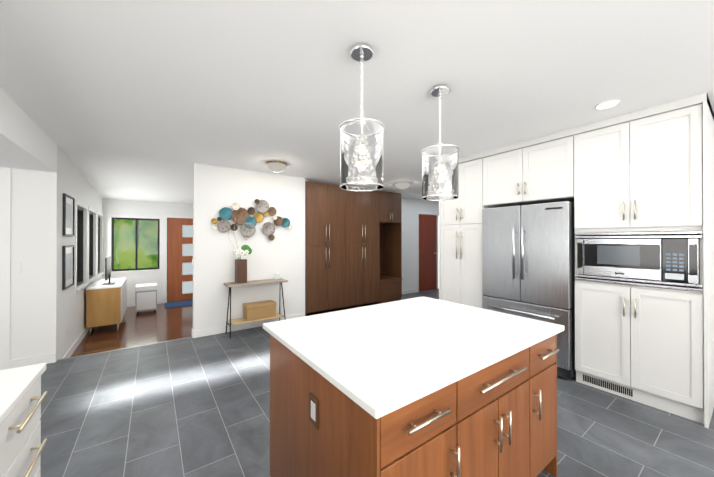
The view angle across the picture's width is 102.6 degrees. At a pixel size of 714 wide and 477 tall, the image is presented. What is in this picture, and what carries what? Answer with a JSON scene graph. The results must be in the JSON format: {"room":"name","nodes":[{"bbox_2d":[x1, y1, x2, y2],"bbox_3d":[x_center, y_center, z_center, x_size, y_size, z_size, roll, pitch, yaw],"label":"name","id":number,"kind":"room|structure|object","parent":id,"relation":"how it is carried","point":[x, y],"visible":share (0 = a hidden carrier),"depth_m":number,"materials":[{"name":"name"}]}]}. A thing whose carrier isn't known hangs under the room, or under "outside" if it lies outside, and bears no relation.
{"room":"kitchen","nodes":[
{"label":"kitchen","id":0,"kind":"room"},
{"bbox_2d":[0,88,56,172],"bbox_3d":[-2.197,-0.919,-0.323,2.200,0.320,7.150,0,0,-36],"label":"wall","id":1,"kind":"structure","parent":0,"point":[27,142],"depth_m":2.51,"materials":[{"name":"white paint"}]},
{"bbox_2d":[10,145,59,360],"bbox_3d":[-4.313,0.259,2.627,2.200,2.650,0.120,0,0,-36],"label":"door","id":2,"kind":"structure","parent":0,"point":[34,294],"depth_m":3.12,"materials":[{"name":"white paint"}]},
{"bbox_2d":[10,353,55,368],"bbox_3d":[-4.274,1.334,2.568,2.200,0.100,0.014,0,0,-36],"label":"baseboard","id":3,"kind":"structure","parent":2,"relation":"attached to","point":[40,359],"depth_m":3.10,"materials":[{"name":"white wood"}]},
{"bbox_2d":[59,148,102,358],"bbox_3d":[-4.587,0.293,4.780,0.140,2.700,3.700,0,0,-36],"label":"wall","id":4,"kind":"structure","parent":0,"point":[75,183],"depth_m":3.92,"materials":[{"name":"white paint"}]},
{"bbox_2d":[62,245,74,289],"bbox_3d":[-3.663,0.353,3.633,0.025,0.530,0.500,0,0,-36],"label":"picture","id":5,"kind":"object","parent":4,"relation":"attached to","point":[68,251],"visible":1,"depth_m":3.58,"materials":[{"name":"black paper"}]},
{"bbox_2d":[62,193,74,235],"bbox_3d":[-3.663,-0.287,3.636,0.025,0.510,0.500,0,0,-36],"label":"picture","id":6,"kind":"object","parent":4,"relation":"attached to","point":[68,224],"visible":1,"depth_m":3.62,"materials":[{"name":"black paper"}]},
{"bbox_2d":[62,328,88,358],"bbox_3d":[-4.454,1.493,4.722,0.014,0.100,3.700,0,0,-36],"label":"baseboard","id":7,"kind":"structure","parent":4,"relation":"attached to","point":[72,349],"depth_m":4.01,"materials":[{"name":"white wood"}]},
{"bbox_2d":[77,207,83,286],"bbox_3d":[-4.237,0.121,4.300,0.070,1.192,0.742,0,0,-36],"label":"window","id":8,"kind":"structure","parent":4,"relation":"in","point":[80,211],"depth_m":4.57,"materials":[{"name":"black glass"}]},
{"bbox_2d":[89,212,92,278],"bbox_3d":[-4.790,0.125,5.072,0.070,1.192,0.742,0,0,-36],"label":"window","id":9,"kind":"structure","parent":4,"relation":"in","point":[90,245],"depth_m":5.35,"materials":[{"name":"black glass"}]},
{"bbox_2d":[98,216,99,272],"bbox_3d":[-5.313,0.128,5.804,0.070,1.192,0.642,0,0,-36],"label":"window","id":10,"kind":"structure","parent":4,"relation":"in","point":[98,244],"depth_m":6.05,"materials":[{"name":"black metal"}]},
{"bbox_2d":[60,147,192,203],"bbox_3d":[-3.325,-1.013,5.677,3.150,0.280,3.680,0,0,-36],"label":"ceiling","id":11,"kind":"structure","parent":0,"point":[112,176],"depth_m":4.64,"materials":[{"name":"white paint"}]},
{"bbox_2d":[71,300,192,356],"bbox_3d":[-3.304,1.597,5.637,3.150,0.100,3.750,0,0,-36],"label":"floor","id":12,"kind":"structure","parent":0,"point":[161,323],"depth_m":4.80,"materials":[{"name":"brown wood"}]},
{"bbox_2d":[86,278,126,334],"bbox_3d":[-4.457,1.166,5.133,0.437,0.759,1.250,0,0,-36],"label":"sideboard","id":13,"kind":"object","parent":12,"relation":"on","point":[106,304],"visible":1,"depth_m":4.67,"materials":[{"name":"brown wood"}]},
{"bbox_2d":[102,256,115,284],"bbox_3d":[-4.299,0.554,4.960,0.160,0.460,0.600,0,0,-36],"label":"monitor","id":14,"kind":"object","parent":13,"relation":"on","point":[107,268],"visible":1,"depth_m":4.91,"materials":[{"name":"black plastic"}]},
{"bbox_2d":[135,283,156,313],"bbox_3d":[-4.478,1.266,6.084,0.368,0.563,0.448,0,0,-36],"label":"file cabinet","id":15,"kind":"object","parent":12,"relation":"on","point":[145,297],"visible":1,"depth_m":5.90,"materials":[{"name":"grey plastic"}]},
{"bbox_2d":[164,300,192,307],"bbox_3d":[-4.010,1.546,6.872,1.020,0.011,0.620,0,0,-36],"label":"door mat","id":16,"kind":"object","parent":12,"relation":"on","point":[178,304],"visible":0.56,"depth_m":6.67,"materials":[{"name":"blue fabric"}]},
{"bbox_2d":[103,198,192,302],"bbox_3d":[-4.346,0.304,7.166,3.310,2.700,0.140,0,0,-36],"label":"wall","id":17,"kind":"structure","parent":0,"point":[128,207],"depth_m":6.58,"materials":[{"name":"white paint"}]},
{"bbox_2d":[112,217,159,270],"bbox_3d":[-5.097,0.131,6.611,0.872,1.192,0.070,0,0,-36],"label":"window","id":18,"kind":"structure","parent":17,"relation":"in","point":[136,243],"depth_m":6.58,"materials":[{"name":"black metal"}]},
{"bbox_2d":[127,299,162,306],"bbox_3d":[-5.077,1.501,6.543,1.060,0.100,0.014,0,0,-36],"label":"baseboard","id":19,"kind":"structure","parent":17,"relation":"attached to","point":[131,304],"depth_m":6.52,"materials":[{"name":"white wood"}]},
{"bbox_2d":[167,218,192,301],"bbox_3d":[-4.233,0.524,7.188,0.908,2.048,0.104,0,0,-36],"label":"entry door","id":20,"kind":"structure","parent":17,"relation":"in","point":[179,259],"depth_m":7.08,"materials":[{"name":"brown wood"}]},
{"bbox_2d":[0,167,438,369],"bbox_3d":[-2.195,0.410,6.335,9.960,2.280,3.715,0,0,-36],"label":"door frame","id":21,"kind":"structure","parent":17,"relation":"attached to","point":[5,232],"depth_m":3.01,"materials":[{"name":"white wood"}]},
{"bbox_2d":[193,163,304,330],"bbox_3d":[-1.629,0.292,4.548,1.700,2.700,0.120,0,0,-36],"label":"wall","id":22,"kind":"structure","parent":0,"point":[216,189],"depth_m":4.38,"materials":[{"name":"white paint"}]},
{"bbox_2d":[211,199,292,240],"bbox_3d":[-1.590,-0.290,4.458,1.231,0.652,0.076,0,0,-36],"label":"discs","id":23,"kind":"object","parent":22,"relation":"attached to","point":[246,220],"visible":1,"depth_m":4.39,"materials":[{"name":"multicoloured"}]},
{"bbox_2d":[0,0,713,199],"bbox_3d":[0.933,-1.117,2.348,10.400,0.100,7.850,0,0,-36],"label":"ceiling","id":24,"kind":"structure","parent":0,"point":[253,85],"depth_m":1.84,"materials":[{"name":"white paint"}]},
{"bbox_2d":[266,161,286,172],"bbox_3d":[-1.135,-0.991,4.034,0.280,0.136,0.280,0,0,-36],"label":"crystal ceiling light","id":25,"kind":"object","parent":24,"relation":"attached to","point":[276,166],"visible":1,"depth_m":3.95,"materials":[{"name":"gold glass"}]},
{"bbox_2d":[339,42,383,190],"bbox_3d":[0.028,-0.678,1.619,0.254,0.782,0.254,0,0,-36],"label":"pendant light","id":26,"kind":"object","parent":24,"relation":"hanging from","point":[361,52],"visible":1,"depth_m":1.60,"materials":[{"name":"clear glass"}]},
{"bbox_2d":[395,182,410,188],"bbox_3d":[0.874,-1.002,5.472,0.300,0.102,0.300,0,0,-36],"label":"dome ceiling light","id":27,"kind":"object","parent":24,"relation":"attached to","point":[402,185],"visible":1,"depth_m":5.37,"materials":[{"name":"white glass"}]},
{"bbox_2d":[421,84,458,200],"bbox_3d":[0.591,-0.676,2.034,0.260,0.782,0.260,0,0,-36],"label":"pendant light","id":28,"kind":"object","parent":24,"relation":"hanging from","point":[439,90],"visible":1,"depth_m":2.02,"materials":[{"name":"clear glass"}]},
{"bbox_2d":[595,100,620,109],"bbox_3d":[1.993,-1.065,2.276,0.156,0.014,0.156,0,0,-36],"label":"recessed light","id":29,"kind":"object","parent":24,"relation":"in","point":[607,104],"visible":1,"depth_m":2.27,"materials":[{"name":"white plastic"}]},
{"bbox_2d":[40,288,713,476],"bbox_3d":[0.933,1.508,2.337,10.400,0.250,7.850,0,0,-36],"label":"floor","id":30,"kind":"structure","parent":0,"point":[194,407],"depth_m":2.16,"materials":[{"name":"tile"}]},
{"bbox_2d":[0,363,47,476],"bbox_3d":[-0.347,0.932,-0.673,0.731,0.876,4.040,0,0,-36],"label":"drawer cabinet","id":31,"kind":"object","parent":30,"relation":"on","point":[21,445],"depth_m":0.98,"materials":[{"name":"white painted wood"},{"name":"brushed metal handles"}]},
{"bbox_2d":[57,337,190,360],"bbox_3d":[-2.863,1.397,3.646,1.350,0.024,0.027,0,0,-36],"label":"trim","id":32,"kind":"structure","parent":30,"relation":"on","point":[121,349],"depth_m":3.57,"materials":[{"name":"silver metal"}]},
{"bbox_2d":[192,313,304,337],"bbox_3d":[-1.599,1.342,4.483,1.709,0.100,0.014,0,0,-36],"label":"baseboard","id":33,"kind":"structure","parent":30,"relation":"on","point":[222,329],"depth_m":4.30,"materials":[{"name":"white wood"}]},
{"bbox_2d":[224,278,287,338],"bbox_3d":[-1.518,1.022,4.329,0.870,0.742,0.311,0,0,-36],"label":"console table","id":34,"kind":"object","parent":30,"relation":"on","point":[237,321],"visible":0.92,"depth_m":4.22,"materials":[{"name":"brown wood"}]},
{"bbox_2d":[228,217,251,282],"bbox_3d":[-1.716,0.169,4.209,0.344,0.960,0.142,0,0,-36],"label":"vase","id":35,"kind":"object","parent":34,"relation":"on","point":[241,268],"visible":1,"depth_m":4.17,"materials":[{"name":"brown wood"}]},
{"bbox_2d":[243,300,276,320],"bbox_3d":[-1.486,1.092,4.370,0.442,0.215,0.242,0,0,-36],"label":"basket","id":36,"kind":"object","parent":34,"relation":"on","point":[259,310],"visible":1,"depth_m":4.28,"materials":[{"name":"wicker"}]},
{"bbox_2d":[275,273,279,279],"bbox_3d":[-1.267,0.601,4.556,0.080,0.098,0.017,0,0,-36],"label":"electrical outlet","id":37,"kind":"object","parent":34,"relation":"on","point":[277,275],"visible":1,"depth_m":4.55,"materials":[{"name":"white plastic"}]},
{"bbox_2d":[305,181,344,315],"bbox_3d":[-0.730,0.196,5.467,0.823,2.400,0.626,0,0,-36],"label":"tall cabinet","id":38,"kind":"object","parent":30,"relation":"on","point":[324,203],"depth_m":5.18,"materials":[{"name":"brown wood"}]},
{"bbox_2d":[345,186,380,309],"bbox_3d":[-0.052,0.198,5.951,0.843,2.400,0.626,0,0,-36],"label":"tall cabinet","id":39,"kind":"object","parent":30,"relation":"on","point":[353,249],"depth_m":5.67,"materials":[{"name":"brown wood"}]},
{"bbox_2d":[377,277,400,303],"bbox_3d":[0.540,1.153,6.368,0.650,0.495,0.631,0,0,-36],"label":"base cabinet","id":40,"kind":"object","parent":30,"relation":"on","point":[389,288],"depth_m":6.09,"materials":[{"name":"brown wood"}]},
{"bbox_2d":[270,328,563,476],"bbox_3d":[0.335,0.957,1.648,1.362,0.845,1.018,0,0,-36],"label":"kitchen island","id":41,"kind":"object","parent":30,"relation":"on","point":[499,419],"depth_m":1.22,"materials":[{"name":"brown wood"}]},
{"bbox_2d":[263,296,563,419],"bbox_3d":[0.321,0.519,1.676,1.410,0.030,1.060,0,0,-36],"label":"island countertop","id":42,"kind":"structure","parent":41,"relation":"on","point":[381,357],"depth_m":1.37,"materials":[{"name":"white stone"}]},
{"bbox_2d":[439,153,487,307],"bbox_3d":[1.622,0.166,3.963,0.647,2.448,0.678,0,0,-36],"label":"tall cabinet","id":43,"kind":"object","parent":30,"relation":"on","point":[460,219],"depth_m":3.73,"materials":[{"name":"white wood"}]},
{"bbox_2d":[482,201,575,379],"bbox_3d":[2.008,0.504,3.268,0.713,1.725,0.887,0,0,-36],"label":"refrigerator","id":44,"kind":"object","parent":30,"relation":"on","point":[528,261],"visible":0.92,"depth_m":2.98,"materials":[{"name":"grey metal"}]},
{"bbox_2d":[575,277,713,427],"bbox_3d":[2.585,0.891,2.615,0.647,0.985,0.795,0,0,-36],"label":"base cabinet","id":45,"kind":"object","parent":30,"relation":"on","point":[650,346],"depth_m":2.34,"materials":[{"name":"white wood"}]},
{"bbox_2d":[575,231,702,291],"bbox_3d":[2.558,0.171,2.599,0.600,0.447,0.783,0,0,-36],"label":"microwave","id":46,"kind":"object","parent":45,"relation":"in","point":[669,260],"visible":1,"depth_m":2.36,"materials":[{"name":"silver metal"}]},
{"bbox_2d":[401,197,438,289],"bbox_3d":[0.815,0.278,7.035,5.170,2.650,0.120,0,0,-36],"label":"wall","id":47,"kind":"structure","parent":0,"point":[410,207],"depth_m":7.37,"materials":[{"name":"white paint"}]},
{"bbox_2d":[381,191,400,224],"bbox_3d":[0.538,-0.670,6.378,0.650,0.660,0.626,0,0,-36],"label":"upper cabinet","id":48,"kind":"object","parent":47,"relation":"attached to","point":[390,201],"depth_m":6.14,"materials":[{"name":"brown wood"}]},
{"bbox_2d":[402,288,416,293],"bbox_3d":[1.098,1.354,7.151,1.150,0.100,0.014,0,0,-36],"label":"baseboard","id":49,"kind":"structure","parent":47,"relation":"attached to","point":[408,291],"depth_m":7.32,"materials":[{"name":"white wood"}]},
{"bbox_2d":[419,214,438,290],"bbox_3d":[2.056,0.379,7.887,1.110,2.045,0.139,0,0,-36],"label":"hall door","id":50,"kind":"structure","parent":47,"relation":"in","point":[428,252],"depth_m":7.82,"materials":[{"name":"brown wood"}]},
{"bbox_2d":[479,131,562,207],"bbox_3d":[2.081,-0.732,3.325,0.647,0.658,0.935,0,0,-36],"label":"upper cabinet","id":51,"kind":"object","parent":0,"relation":"attached to","point":[528,172],"depth_m":3.14,"materials":[{"name":"white wood"}]},
{"bbox_2d":[563,92,713,235],"bbox_3d":[2.567,-0.560,2.645,0.647,1.008,0.854,0,0,-36],"label":"upper cabinet","id":52,"kind":"object","parent":0,"relation":"attached to","point":[650,169],"depth_m":2.37,"materials":[{"name":"white wood"}]},
{"label":"outside","id":53,"kind":"structure","parent":0,"visible":0},
{"bbox_2d":[114,219,159,268],"bbox_3d":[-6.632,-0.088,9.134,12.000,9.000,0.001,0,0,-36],"label":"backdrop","id":54,"kind":"structure","parent":53,"point":[149,256],"depth_m":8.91,"materials":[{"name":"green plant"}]}
]}

